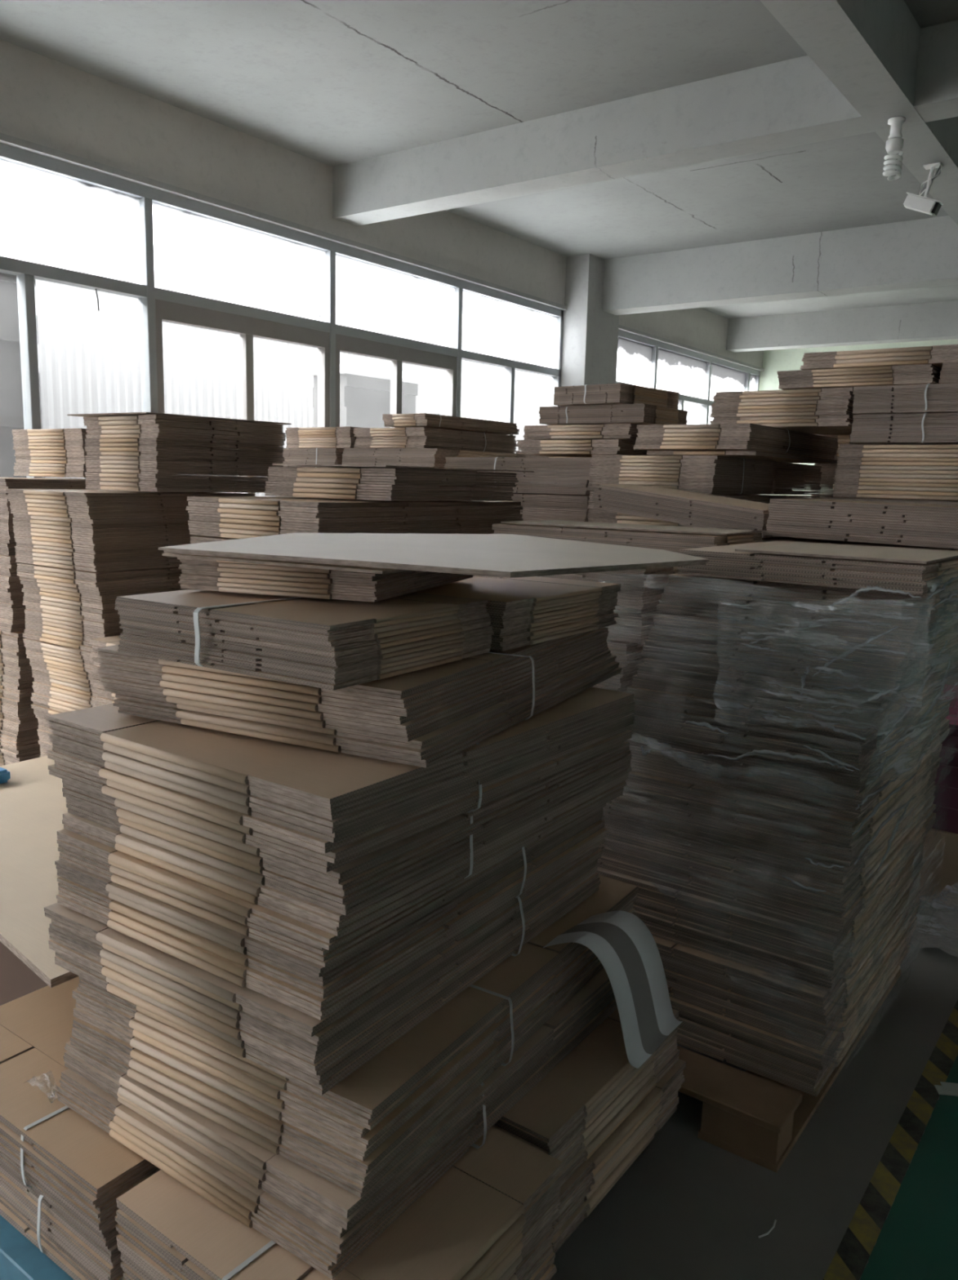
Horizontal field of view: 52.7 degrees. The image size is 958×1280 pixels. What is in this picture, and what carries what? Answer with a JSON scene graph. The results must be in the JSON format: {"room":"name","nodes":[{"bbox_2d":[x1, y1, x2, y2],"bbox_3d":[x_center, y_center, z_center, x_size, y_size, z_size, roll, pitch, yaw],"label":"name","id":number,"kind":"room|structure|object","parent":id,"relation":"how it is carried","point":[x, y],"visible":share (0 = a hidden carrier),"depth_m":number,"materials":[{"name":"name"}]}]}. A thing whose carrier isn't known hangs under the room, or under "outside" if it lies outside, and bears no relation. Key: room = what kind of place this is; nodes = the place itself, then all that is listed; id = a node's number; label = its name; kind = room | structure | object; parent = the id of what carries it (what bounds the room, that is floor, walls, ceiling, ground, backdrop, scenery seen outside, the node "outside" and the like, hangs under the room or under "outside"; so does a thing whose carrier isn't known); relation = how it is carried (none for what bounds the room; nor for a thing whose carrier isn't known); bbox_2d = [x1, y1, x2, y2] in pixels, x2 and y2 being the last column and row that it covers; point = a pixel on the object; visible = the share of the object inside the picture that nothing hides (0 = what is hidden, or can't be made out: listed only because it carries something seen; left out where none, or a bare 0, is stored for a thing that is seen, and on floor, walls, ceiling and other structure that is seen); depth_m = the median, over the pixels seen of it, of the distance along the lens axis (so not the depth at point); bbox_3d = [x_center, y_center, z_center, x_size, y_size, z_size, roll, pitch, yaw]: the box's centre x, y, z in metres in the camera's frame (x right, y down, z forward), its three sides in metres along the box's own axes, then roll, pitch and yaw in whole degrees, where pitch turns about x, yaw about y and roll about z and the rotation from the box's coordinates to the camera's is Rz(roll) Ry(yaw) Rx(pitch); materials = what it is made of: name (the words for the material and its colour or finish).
{"room":"warehouse","nodes":[
{"label":"warehouse","id":0,"kind":"room"},
{"bbox_2d":[0,39,763,367],"bbox_3d":[-3.170,-1.423,5.600,0.250,4.040,25.500,8,11,36],"label":"wall","id":1,"kind":"structure","parent":0,"point":[45,101],"depth_m":6.99,"materials":[{"name":"paint"}]},
{"bbox_2d":[0,142,563,493],"bbox_3d":[-4.875,-1.239,3.162,0.105,2.580,19.350,8,11,36],"label":"window","id":2,"kind":"structure","parent":1,"relation":"in","point":[185,261],"depth_m":7.18,"materials":[{"name":"glass"}]},
{"bbox_2d":[0,132,764,371],"bbox_3d":[-3.119,-2.867,5.353,0.285,0.070,25.500,8,11,36],"label":"trim","id":3,"kind":"structure","parent":1,"relation":"attached to","point":[5,139],"depth_m":7.30,"materials":[{"name":"paint"}]},
{"bbox_2d":[332,19,957,226],"bbox_3d":[3.120,-2.986,4.799,10.450,0.386,0.280,8,11,36],"label":"ceiling beam","id":4,"kind":"structure","parent":1,"relation":"attached to","point":[792,102],"depth_m":6.20,"materials":[{"name":"paint"}]},
{"bbox_2d":[615,328,759,424],"bbox_3d":[2.851,-2.733,13.555,0.105,2.550,5.280,8,11,36],"label":"window","id":5,"kind":"structure","parent":1,"relation":"in","point":[644,362],"depth_m":13.24,"materials":[{"name":"glass"}]},
{"bbox_2d":[725,300,957,352],"bbox_3d":[7.932,-3.900,11.275,10.450,0.440,0.280,8,11,36],"label":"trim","id":6,"kind":"structure","parent":1,"relation":"attached to","point":[931,321],"depth_m":13.23,"materials":[{"name":"paint"}]},
{"bbox_2d":[0,0,957,319],"bbox_3d":[1.190,-2.921,2.141,11.050,0.250,26.100,8,11,36],"label":"ceiling","id":7,"kind":"structure","parent":0,"point":[332,83],"depth_m":5.98,"materials":[{"name":"paint"}]},
{"bbox_2d":[602,215,957,315],"bbox_3d":[5.559,-3.347,7.851,10.160,0.540,0.320,8,11,36],"label":"ceiling beam","id":8,"kind":"structure","parent":7,"relation":"attached to","point":[920,253],"depth_m":9.49,"materials":[{"name":"paint"}]},
{"bbox_2d":[541,253,618,484],"bbox_3d":[1.131,-2.224,11.143,0.540,4.040,0.720,8,11,36],"label":"column","id":9,"kind":"object","parent":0,"point":[589,333],"visible":0.21,"depth_m":10.62,"materials":[{"name":"concrete"}]},
{"bbox_2d":[549,899,957,1279],"bbox_3d":[1.085,1.286,2.830,11.050,0.200,26.100,8,11,36],"label":"floor","id":10,"kind":"structure","parent":0,"point":[687,1207],"depth_m":2.24,"materials":[{"name":"concrete"}]},
{"bbox_2d":[0,941,48,1005],"bbox_3d":[-1.232,0.798,3.052,0.750,0.572,0.620,8,11,36],"label":"storage box","id":11,"kind":"object","parent":10,"relation":"on","point":[17,980],"visible":0.02,"depth_m":2.75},
{"bbox_2d":[0,755,79,987],"bbox_3d":[-1.160,0.547,2.745,1.465,0.018,0.965,8,11,36],"label":"board panel","id":12,"kind":"object","parent":11,"relation":"on","point":[33,804],"visible":0.2,"depth_m":2.52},
{"bbox_2d":[0,1214,73,1279],"bbox_3d":[-0.515,1.171,2.297,1.280,0.120,1.180,8,11,36],"label":"pallet","id":13,"kind":"object","parent":10,"relation":"on","point":[20,1259],"visible":0.02,"depth_m":1.85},
{"bbox_2d":[0,1161,124,1279],"bbox_3d":[-0.771,1.065,2.140,0.721,0.125,0.583,8,11,36],"label":"bundle","id":14,"kind":"object","parent":13,"relation":"on","point":[81,1256],"visible":0.15,"depth_m":1.82,"materials":[{"name":"brown"}]},
{"bbox_2d":[0,976,160,1249],"bbox_3d":[-0.774,0.940,2.123,0.726,0.124,0.595,8,11,36],"label":"bundle","id":15,"kind":"object","parent":14,"relation":"on","point":[69,1160],"visible":0.23,"depth_m":1.84,"materials":[{"name":"brown"}]},
{"bbox_2d":[120,1224,556,1279],"bbox_3d":[-0.244,1.140,1.772,0.577,0.122,0.563,8,11,36],"label":"bundle","id":16,"kind":"object","parent":13,"relation":"on","point":[536,1264],"visible":0.08,"depth_m":1.78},
{"bbox_2d":[115,1126,563,1279],"bbox_3d":[-0.235,1.018,1.731,0.581,0.124,0.583,8,11,36],"label":"bundle","id":17,"kind":"object","parent":16,"relation":"on","point":[479,1220],"visible":0.44,"depth_m":1.62,"materials":[{"name":"brown"}]},
{"bbox_2d":[551,1058,685,1253],"bbox_3d":[0.100,1.071,2.246,0.555,0.123,0.591,8,11,36],"label":"bundle","id":18,"kind":"object","parent":13,"relation":"on","point":[581,1193],"visible":0.23,"depth_m":2.05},
{"bbox_2d":[492,1007,679,1186],"bbox_3d":[0.092,0.943,2.222,0.552,0.128,0.590,8,11,36],"label":"bundle","id":19,"kind":"object","parent":18,"relation":"on","point":[575,1107],"visible":0.27,"depth_m":2.00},
{"bbox_2d":[56,967,617,1279],"bbox_3d":[-0.237,0.827,2.086,0.770,0.129,1.002,8,11,34],"label":"bundle","id":20,"kind":"object","parent":19,"relation":"on","point":[324,1224],"visible":0.31,"depth_m":1.67,"materials":[{"name":"brown"}]},
{"bbox_2d":[70,875,682,1197],"bbox_3d":[-0.139,0.745,2.077,0.899,0.289,1.071,7,11,32],"label":"bundle","id":21,"kind":"object","parent":20,"relation":"on","point":[350,1135],"depth_m":1.73,"materials":[{"name":"brown"}]},
{"bbox_2d":[44,846,602,1095],"bbox_3d":[-0.269,0.555,2.079,0.731,0.126,0.992,8,11,33],"label":"bundle","id":22,"kind":"object","parent":21,"relation":"on","point":[314,1054],"visible":0.48,"depth_m":1.69,"materials":[{"name":"brown"}]},
{"bbox_2d":[54,803,607,1020],"bbox_3d":[-0.257,0.425,2.066,0.726,0.130,0.984,8,11,34],"label":"bundle","id":23,"kind":"object","parent":22,"relation":"on","point":[312,980],"visible":0.23,"depth_m":1.68,"materials":[{"name":"brown"}]},
{"bbox_2d":[57,741,631,950],"bbox_3d":[-0.232,0.303,2.014,0.750,0.122,0.973,8,11,35],"label":"bundle","id":24,"kind":"object","parent":23,"relation":"on","point":[321,908],"visible":0.4,"depth_m":1.63,"materials":[{"name":"brown"}]},
{"bbox_2d":[46,687,635,872],"bbox_3d":[-0.241,0.184,1.967,0.770,0.122,0.949,8,11,36],"label":"bundle","id":25,"kind":"object","parent":24,"relation":"on","point":[325,811],"visible":0.49,"depth_m":1.59,"materials":[{"name":"brown"}]},
{"bbox_2d":[97,626,621,768],"bbox_3d":[-0.178,0.046,2.038,0.720,0.120,0.944,6,10,27],"label":"bundle","id":26,"kind":"object","parent":25,"relation":"on","point":[423,717],"visible":0.58,"depth_m":1.66,"materials":[{"name":"brown"}]},
{"bbox_2d":[114,589,493,690],"bbox_3d":[-0.317,-0.028,1.764,0.538,0.098,0.460,7,11,33],"label":"bundle","id":27,"kind":"object","parent":26,"relation":"on","point":[329,644],"visible":0.88,"depth_m":1.60,"materials":[{"name":"brown"}]},
{"bbox_2d":[177,557,472,602],"bbox_3d":[-0.286,-0.149,1.983,0.413,0.062,0.534,5,10,19],"label":"bundle","id":28,"kind":"object","parent":27,"relation":"on","point":[197,574],"visible":0.45,"depth_m":1.75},
{"bbox_2d":[162,552,409,573],"bbox_3d":[-0.272,-0.154,1.795,0.502,0.005,0.378,7,11,30],"label":"sheet","id":29,"kind":"object","parent":28,"relation":"on","point":[327,566],"visible":0.36,"depth_m":1.61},
{"bbox_2d":[158,533,709,577],"bbox_3d":[-0.049,-0.181,1.924,0.960,0.014,0.930,8,11,36],"label":"sheet","id":30,"kind":"object","parent":29,"relation":"on","point":[495,555],"visible":1,"depth_m":1.73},
{"bbox_2d":[413,575,621,651],"bbox_3d":[-0.030,-0.081,2.148,0.529,0.093,0.493,8,11,34],"label":"bundle","id":31,"kind":"object","parent":26,"relation":"on","point":[522,611],"visible":0.55,"depth_m":1.99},
{"bbox_2d":[676,968,901,1172],"bbox_3d":[0.644,1.075,3.065,1.050,0.120,1.200,8,11,36],"label":"wooden pallet","id":32,"kind":"object","parent":10,"relation":"on","point":[757,1119],"visible":0.06,"depth_m":2.38,"materials":[{"name":"brown wood"}]},
{"bbox_2d":[669,916,916,1097],"bbox_3d":[0.702,0.951,3.062,1.072,0.124,0.997,8,11,36],"label":"bundle","id":33,"kind":"object","parent":32,"relation":"on","point":[804,1068],"visible":0.26,"depth_m":2.50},
{"bbox_2d":[652,872,920,1050],"bbox_3d":[0.709,0.814,3.034,1.064,0.146,1.002,8,12,36],"label":"bundle","id":34,"kind":"object","parent":33,"relation":"on","point":[805,1015],"visible":0.32,"depth_m":2.48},
{"bbox_2d":[595,835,924,992],"bbox_3d":[0.719,0.665,3.017,1.062,0.146,0.997,8,11,35],"label":"bundle","id":35,"kind":"object","parent":34,"relation":"on","point":[806,956],"visible":0.27,"depth_m":2.48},
{"bbox_2d":[595,781,935,936],"bbox_3d":[0.738,0.518,2.993,1.070,0.146,0.997,8,12,36],"label":"bundle","id":36,"kind":"object","parent":35,"relation":"on","point":[754,882],"visible":0.38,"depth_m":2.49,"materials":[{"name":"cardboard"}]},
{"bbox_2d":[602,742,942,876],"bbox_3d":[0.742,0.375,2.966,1.063,0.136,0.993,8,11,36],"label":"bundle","id":37,"kind":"object","parent":36,"relation":"on","point":[783,832],"visible":0.31,"depth_m":2.44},
{"bbox_2d":[624,698,950,820],"bbox_3d":[0.761,0.244,2.948,1.067,0.121,0.992,8,11,36],"label":"bundle","id":38,"kind":"object","parent":37,"relation":"on","point":[847,789],"visible":0.29,"depth_m":2.43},
{"bbox_2d":[591,639,645,692],"bbox_3d":[0.482,0.034,3.122,0.490,0.211,0.973,8,11,36],"label":"bundle","id":39,"kind":"object","parent":38,"relation":"on","point":[628,655],"visible":0.12,"depth_m":2.62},
{"bbox_2d":[538,566,679,644],"bbox_3d":[0.531,-0.170,3.075,0.486,0.200,0.967,8,11,36],"label":"bundle","id":40,"kind":"object","parent":39,"relation":"on","point":[638,597],"visible":0.21,"depth_m":2.60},
{"bbox_2d":[490,523,763,552],"bbox_3d":[0.465,-0.327,3.152,0.821,0.072,0.370,8,12,37],"label":"bundle","id":41,"kind":"object","parent":40,"relation":"on","point":[668,541],"visible":0.57,"depth_m":2.95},
{"bbox_2d":[500,520,761,535],"bbox_3d":[0.483,-0.365,3.123,0.780,0.005,0.325,8,11,36],"label":"sheet","id":42,"kind":"object","parent":41,"relation":"on","point":[544,522],"visible":1,"depth_m":3.06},
{"bbox_2d":[626,650,957,773],"bbox_3d":[0.920,0.119,2.722,0.656,0.196,1.006,8,11,35],"label":"bundle","id":43,"kind":"object","parent":38,"relation":"on","point":[667,694],"visible":0.56,"depth_m":2.33,"materials":[{"name":"cardboard"}]},
{"bbox_2d":[640,573,957,691],"bbox_3d":[0.982,-0.083,2.659,0.685,0.215,1.022,8,11,35],"label":"bundle","id":44,"kind":"object","parent":43,"relation":"on","point":[686,624],"visible":0.65,"depth_m":2.25,"materials":[{"name":"cardboard"}]},
{"bbox_2d":[632,570,957,892],"bbox_3d":[0.945,0.378,2.724,0.839,1.260,1.186,8,11,36],"label":"film","id":45,"kind":"object","parent":44,"relation":"attached to","point":[756,771],"visible":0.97,"depth_m":2.15,"materials":[{"name":"white"}]},
{"bbox_2d":[676,540,957,594],"bbox_3d":[0.909,-0.196,2.455,0.586,0.060,0.674,8,12,37],"label":"bundle","id":46,"kind":"object","parent":44,"relation":"on","point":[724,562],"visible":0.73,"depth_m":2.18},
{"bbox_2d":[734,542,957,564],"bbox_3d":[0.904,-0.211,2.317,0.430,0.005,0.465,8,11,36],"label":"sheet","id":47,"kind":"object","parent":46,"relation":"on","point":[812,549],"visible":1,"depth_m":2.25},
{"bbox_2d":[822,1000,957,1279],"bbox_3d":[2.005,1.067,3.683,0.060,0.001,10.000,8,11,36],"label":"tape","id":48,"kind":"object","parent":10,"relation":"on","point":[849,1261],"visible":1,"depth_m":2.33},
{"bbox_2d":[918,828,957,909],"bbox_3d":[2.034,0.899,3.793,0.550,0.294,0.290,8,11,36],"label":"box","id":49,"kind":"object","parent":10,"relation":"on","point":[939,869],"visible":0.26,"depth_m":3.78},
{"bbox_2d":[931,746,957,833],"bbox_3d":[2.038,0.588,3.745,0.574,0.330,0.314,8,11,36],"label":"crate","id":50,"kind":"object","parent":49,"relation":"on","point":[945,793],"visible":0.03,"depth_m":3.75,"materials":[{"name":"red plastic"}]},
{"bbox_3d":[-1.375,0.734,4.246,0.586,0.303,0.825,8,11,36],"label":"bundle","id":51,"kind":"object","parent":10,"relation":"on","visible":0},
{"bbox_2d":[34,712,52,757],"bbox_3d":[-1.382,0.430,4.193,0.582,0.306,0.826,8,11,36],"label":"bundle","id":52,"kind":"object","parent":51,"relation":"on","point":[44,729],"visible":0.02,"depth_m":4.01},
{"bbox_2d":[22,638,97,715],"bbox_3d":[-1.377,0.131,4.101,0.579,0.306,0.831,8,11,36],"label":"bundle","id":53,"kind":"object","parent":52,"relation":"on","point":[63,677],"visible":0.21,"depth_m":3.81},
{"bbox_2d":[16,562,187,652],"bbox_3d":[-1.384,-0.172,4.050,0.584,0.301,0.821,8,11,36],"label":"bundle","id":54,"kind":"object","parent":53,"relation":"on","point":[66,607],"visible":0.56,"depth_m":3.70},
{"bbox_2d":[5,488,255,572],"bbox_3d":[-1.403,-0.469,4.007,0.576,0.289,0.827,8,11,36],"label":"bundle","id":55,"kind":"object","parent":54,"relation":"on","point":[95,531],"visible":0.73,"depth_m":3.69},
{"bbox_2d":[83,414,285,492],"bbox_3d":[-1.200,-0.755,3.973,0.515,0.282,0.638,8,12,37],"label":"bundle","id":56,"kind":"object","parent":55,"relation":"on","point":[169,447],"visible":0.98,"depth_m":3.77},
{"bbox_3d":[-1.993,0.654,4.643,0.665,0.303,0.752,8,11,36],"label":"bundle","id":57,"kind":"object","parent":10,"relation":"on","visible":0},
{"bbox_2d":[0,701,40,765],"bbox_3d":[-1.998,0.352,4.575,0.670,0.306,0.745,8,11,36],"label":"bundle","id":58,"kind":"object","parent":57,"relation":"on","point":[19,725],"visible":0.2,"depth_m":4.14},
{"bbox_2d":[0,630,34,706],"bbox_3d":[-1.979,0.046,4.527,0.659,0.306,0.750,8,11,36],"label":"bundle","id":59,"kind":"object","parent":58,"relation":"on","point":[16,680],"visible":0.14,"depth_m":4.09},
{"bbox_2d":[0,554,26,632],"bbox_3d":[-1.988,-0.266,4.480,0.667,0.316,0.743,8,11,36],"label":"bundle","id":60,"kind":"object","parent":59,"relation":"on","point":[12,615],"visible":0.12,"depth_m":4.04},
{"bbox_2d":[0,477,100,555],"bbox_3d":[-1.975,-0.581,4.431,0.661,0.314,0.738,8,11,36],"label":"bundle","id":61,"kind":"object","parent":60,"relation":"on","point":[7,541],"visible":0.21,"depth_m":4.00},
{"bbox_2d":[11,428,154,477],"bbox_3d":[-1.935,-0.939,4.906,0.593,0.228,0.568,8,11,34],"label":"bundle","id":62,"kind":"object","parent":61,"relation":"on","point":[55,451],"visible":0.35,"depth_m":4.66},
{"bbox_3d":[-0.459,0.815,3.772,0.644,0.343,1.069,8,11,36],"label":"bundle","id":63,"kind":"object","parent":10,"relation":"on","visible":0},
{"bbox_3d":[-0.453,0.473,3.700,0.646,0.346,1.074,8,11,36],"label":"bundle","id":64,"kind":"object","parent":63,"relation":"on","visible":0},
{"bbox_3d":[-0.438,0.127,3.653,0.638,0.346,1.076,8,11,36],"label":"bundle","id":65,"kind":"object","parent":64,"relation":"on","visible":0},
{"bbox_2d":[190,535,235,543],"bbox_3d":[-0.425,-0.214,3.592,0.647,0.339,1.078,8,11,36],"label":"bundle","id":66,"kind":"object","parent":65,"relation":"on","point":[202,539],"visible":0.02,"depth_m":3.29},
{"bbox_2d":[186,496,522,538],"bbox_3d":[-0.415,-0.455,3.574,0.648,0.130,1.133,8,11,36],"label":"bundle","id":67,"kind":"object","parent":66,"relation":"on","point":[227,517],"visible":0.93,"depth_m":3.21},
{"bbox_2d":[264,466,516,501],"bbox_3d":[-0.311,-0.573,3.554,0.617,0.104,0.718,8,11,36],"label":"bundle","id":68,"kind":"object","parent":67,"relation":"on","point":[385,484],"visible":1,"depth_m":3.30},
{"bbox_3d":[1.147,0.617,5.065,0.627,0.395,1.461,8,11,36],"label":"bundle","id":69,"kind":"object","parent":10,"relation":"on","visible":0},
{"bbox_3d":[1.154,0.225,4.984,0.637,0.396,1.489,8,11,36],"label":"bundle","id":70,"kind":"object","parent":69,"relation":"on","visible":0},
{"bbox_3d":[1.170,-0.170,4.924,0.626,0.396,1.459,8,11,36],"label":"bundle","id":71,"kind":"object","parent":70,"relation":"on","visible":0},
{"bbox_2d":[586,491,820,527],"bbox_3d":[1.169,-0.551,4.867,0.620,0.366,1.458,8,11,36],"label":"bundle","id":72,"kind":"object","parent":71,"relation":"on","point":[594,515],"visible":0.06,"depth_m":4.40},
{"bbox_2d":[586,454,775,494],"bbox_3d":[0.957,-0.771,4.522,0.629,0.161,0.736,8,11,36],"label":"bundle","id":73,"kind":"object","parent":72,"relation":"on","point":[713,474],"visible":0.87,"depth_m":4.25,"materials":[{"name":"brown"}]},
{"bbox_2d":[662,462,822,494],"bbox_3d":[1.393,-0.855,5.114,0.617,0.156,0.732,8,11,36],"label":"bundle","id":74,"kind":"object","parent":72,"relation":"on","point":[792,476],"visible":0.37,"depth_m":4.91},
{"bbox_2d":[646,450,838,463],"bbox_3d":[1.308,-0.881,4.670,0.506,0.018,1.204,8,11,36],"label":"bundle","id":75,"kind":"object","parent":74,"relation":"on","point":[777,457],"visible":0.7,"depth_m":4.29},
{"bbox_2d":[633,423,837,458],"bbox_3d":[1.275,-0.951,4.669,0.561,0.108,1.261,8,11,36],"label":"bundle","id":76,"kind":"object","parent":75,"relation":"on","point":[718,437],"visible":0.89,"depth_m":4.23,"materials":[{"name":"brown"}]},
{"bbox_2d":[709,386,856,434],"bbox_3d":[1.508,-1.063,4.537,0.636,0.161,0.642,8,11,36],"label":"bundle","id":77,"kind":"object","parent":76,"relation":"on","point":[827,411],"visible":0.68,"depth_m":4.28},
{"bbox_2d":[776,364,941,390],"bbox_3d":[1.735,-1.145,4.305,0.647,0.075,0.565,8,11,36],"label":"bundle","id":78,"kind":"object","parent":77,"relation":"on","point":[919,374],"visible":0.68,"depth_m":4.07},
{"bbox_2d":[800,344,957,369],"bbox_3d":[1.840,-1.212,4.250,0.674,0.070,0.564,8,11,36],"label":"bundle","id":79,"kind":"object","parent":78,"relation":"on","point":[936,355],"visible":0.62,"depth_m":4.04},
{"bbox_3d":[0.387,0.523,5.337,0.888,0.455,0.918,8,11,36],"label":"bundle","id":80,"kind":"object","parent":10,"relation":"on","visible":0},
{"bbox_3d":[0.390,0.071,5.251,0.885,0.456,0.925,8,11,36],"label":"bundle","id":81,"kind":"object","parent":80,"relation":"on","visible":0},
{"bbox_3d":[0.424,-0.391,5.175,0.893,0.473,0.917,8,11,36],"label":"bundle","id":82,"kind":"object","parent":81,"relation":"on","visible":0},
{"bbox_2d":[497,492,593,521],"bbox_3d":[0.416,-0.699,5.109,0.885,0.147,0.929,8,11,36],"label":"bundle","id":83,"kind":"object","parent":82,"relation":"on","point":[535,506],"visible":0.34,"depth_m":4.62,"materials":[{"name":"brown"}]},
{"bbox_2d":[444,456,636,494],"bbox_3d":[0.428,-0.859,5.081,0.892,0.172,0.936,8,11,36],"label":"bundle","id":84,"kind":"object","parent":83,"relation":"on","point":[560,475],"visible":0.52,"depth_m":4.63,"materials":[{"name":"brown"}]},
{"bbox_2d":[522,423,639,457],"bbox_3d":[0.645,-1.056,5.212,0.662,0.178,0.521,8,11,36],"label":"bundle","id":85,"kind":"object","parent":84,"relation":"on","point":[525,437],"visible":0.09,"depth_m":5.04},
{"bbox_2d":[537,403,687,425],"bbox_3d":[0.714,-1.181,5.131,0.630,0.090,0.525,8,11,36],"label":"bundle","id":86,"kind":"object","parent":85,"relation":"on","point":[642,414],"visible":0.86,"depth_m":4.92,"materials":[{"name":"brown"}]},
{"bbox_2d":[553,382,679,408],"bbox_3d":[0.725,-1.270,5.088,0.429,0.094,0.575,10,12,41],"label":"bundle","id":87,"kind":"object","parent":86,"relation":"on","point":[607,393],"visible":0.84,"depth_m":4.90,"materials":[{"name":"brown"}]},
{"bbox_2d":[515,439,653,457],"bbox_3d":[0.524,-0.930,4.701,0.580,0.066,0.416,8,11,36],"label":"bundle","id":88,"kind":"object","parent":84,"relation":"on","point":[574,448],"visible":0.92,"depth_m":4.53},
{"bbox_3d":[-0.573,0.261,6.568,1.323,0.525,0.979,8,11,36],"label":"bundle","id":89,"kind":"object","parent":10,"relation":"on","visible":0},
{"bbox_3d":[-0.541,-0.262,6.492,1.343,0.526,0.975,8,11,36],"label":"bundle","id":90,"kind":"object","parent":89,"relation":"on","visible":0},
{"bbox_3d":[-0.539,-0.773,6.426,1.328,0.496,0.996,8,11,36],"label":"bundle","id":91,"kind":"object","parent":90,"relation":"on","visible":0},
{"bbox_2d":[265,448,345,479],"bbox_3d":[-0.867,-1.173,6.572,0.701,0.220,1.029,8,11,36],"label":"bundle","id":92,"kind":"object","parent":91,"relation":"on","point":[291,455],"visible":0.16,"depth_m":6.09,"materials":[{"name":"brown"}]},
{"bbox_2d":[284,426,358,448],"bbox_3d":[-0.863,-1.315,6.343,0.588,0.128,0.568,8,11,36],"label":"bundle","id":93,"kind":"object","parent":92,"relation":"on","point":[342,437],"visible":0.56,"depth_m":6.11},
{"bbox_2d":[342,448,524,480],"bbox_3d":[-0.252,-1.084,6.134,0.769,0.218,1.019,8,11,36],"label":"bundle","id":94,"kind":"object","parent":91,"relation":"on","point":[416,457],"visible":0.37,"depth_m":5.71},
{"bbox_2d":[352,426,515,453],"bbox_3d":[-0.263,-1.265,6.157,0.593,0.120,0.970,8,11,36],"label":"bundle","id":95,"kind":"object","parent":94,"relation":"on","point":[407,437],"visible":0.83,"depth_m":5.84,"materials":[{"name":"brown"}]},
{"bbox_2d":[382,413,519,435],"bbox_3d":[-0.158,-1.351,6.070,0.375,0.076,0.982,8,11,36],"label":"bundle","id":96,"kind":"object","parent":95,"relation":"on","point":[416,420],"visible":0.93,"depth_m":5.78,"materials":[{"name":"brown"}]},
{"bbox_3d":[2.200,0.730,4.535,0.980,0.395,1.084,8,11,36],"label":"bundle","id":97,"kind":"object","parent":10,"relation":"on","visible":0},
{"bbox_3d":[2.200,0.336,4.470,0.978,0.396,1.084,8,11,36],"label":"bundle","id":98,"kind":"object","parent":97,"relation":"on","visible":0},
{"bbox_3d":[2.214,-0.060,4.412,0.978,0.396,1.091,8,11,36],"label":"bundle","id":99,"kind":"object","parent":98,"relation":"on","visible":0},
{"bbox_2d":[826,497,957,505],"bbox_3d":[2.206,-0.440,4.348,0.980,0.366,1.093,8,11,36],"label":"bundle","id":100,"kind":"object","parent":99,"relation":"on","point":[882,500],"visible":0.06,"depth_m":4.03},
{"bbox_2d":[831,444,957,500],"bbox_3d":[2.021,-0.716,4.162,0.795,0.221,0.616,8,11,36],"label":"bundle","id":101,"kind":"object","parent":100,"relation":"on","point":[928,470],"visible":1,"depth_m":4.01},
{"bbox_2d":[849,413,957,444],"bbox_3d":[2.072,-0.881,4.090,0.809,0.117,0.647,8,11,36],"label":"bundle","id":102,"kind":"object","parent":101,"relation":"on","point":[921,428],"visible":0.86,"depth_m":3.96,"materials":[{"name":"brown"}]},
{"bbox_2d":[852,382,957,414],"bbox_3d":[2.072,-0.997,4.073,0.812,0.112,0.647,8,11,36],"label":"bundle","id":103,"kind":"object","parent":102,"relation":"on","point":[928,397],"visible":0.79,"depth_m":3.93,"materials":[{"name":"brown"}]},
{"bbox_2d":[758,338,957,497],"bbox_3d":[8.652,-2.307,12.803,10.700,4.040,0.200,8,11,36],"label":"wall","id":104,"kind":"structure","parent":0,"point":[775,361],"depth_m":15.15,"materials":[{"name":"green paint"}]},
{"bbox_2d":[759,0,957,225],"bbox_3d":[0.385,-2.720,2.769,0.267,0.389,25.500,8,11,36],"label":"ceiling beam","id":105,"kind":"structure","parent":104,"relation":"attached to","point":[868,50],"depth_m":4.87,"materials":[{"name":"paint"}]},
{"bbox_2d":[760,536,957,551],"bbox_3d":[1.033,-0.322,3.278,1.110,0.046,0.412,8,11,36],"label":"bundle","id":106,"kind":"object","parent":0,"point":[780,538],"visible":0.06,"depth_m":3.09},
{"bbox_2d":[591,483,779,537],"bbox_3d":[0.781,-0.466,3.437,0.645,0.160,0.440,8,11,36],"label":"bundle","id":107,"kind":"object","parent":106,"relation":"on","point":[677,506],"visible":0.75,"depth_m":3.29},
{"bbox_2d":[764,498,957,549],"bbox_3d":[1.280,-0.372,3.037,0.612,0.115,0.501,9,12,35],"label":"bundle","id":108,"kind":"object","parent":106,"relation":"on","point":[911,524],"visible":1,"depth_m":2.85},
{"label":"outside","id":109,"kind":"structure","parent":0,"visible":0},
{"bbox_3d":[-15.668,-1.076,17.767,33.850,0.200,70.000,8,11,36],"label":"floor","id":110,"kind":"structure","parent":109,"visible":0},
{"bbox_2d":[0,272,44,477],"bbox_3d":[-4.162,-0.856,6.188,0.800,3.680,2.930,8,11,36],"label":"shed","id":111,"kind":"object","parent":110,"relation":"on","point":[11,413],"visible":0.23,"depth_m":6.86,"materials":[{"name":"grey"}]},
{"bbox_2d":[297,363,439,427],"bbox_3d":[-1.165,-1.219,10.349,0.800,3.200,1.300,8,11,36],"label":"shed","id":112,"kind":"object","parent":110,"relation":"on","point":[364,389],"visible":0.17,"depth_m":9.84,"materials":[{"name":"grey"}]},
{"bbox_2d":[35,279,713,496],"bbox_3d":[-2.675,-1.927,10.723,0.039,4.400,38.370,8,11,36],"label":"fence","id":113,"kind":"object","parent":110,"relation":"on","point":[89,358],"visible":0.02,"depth_m":10.04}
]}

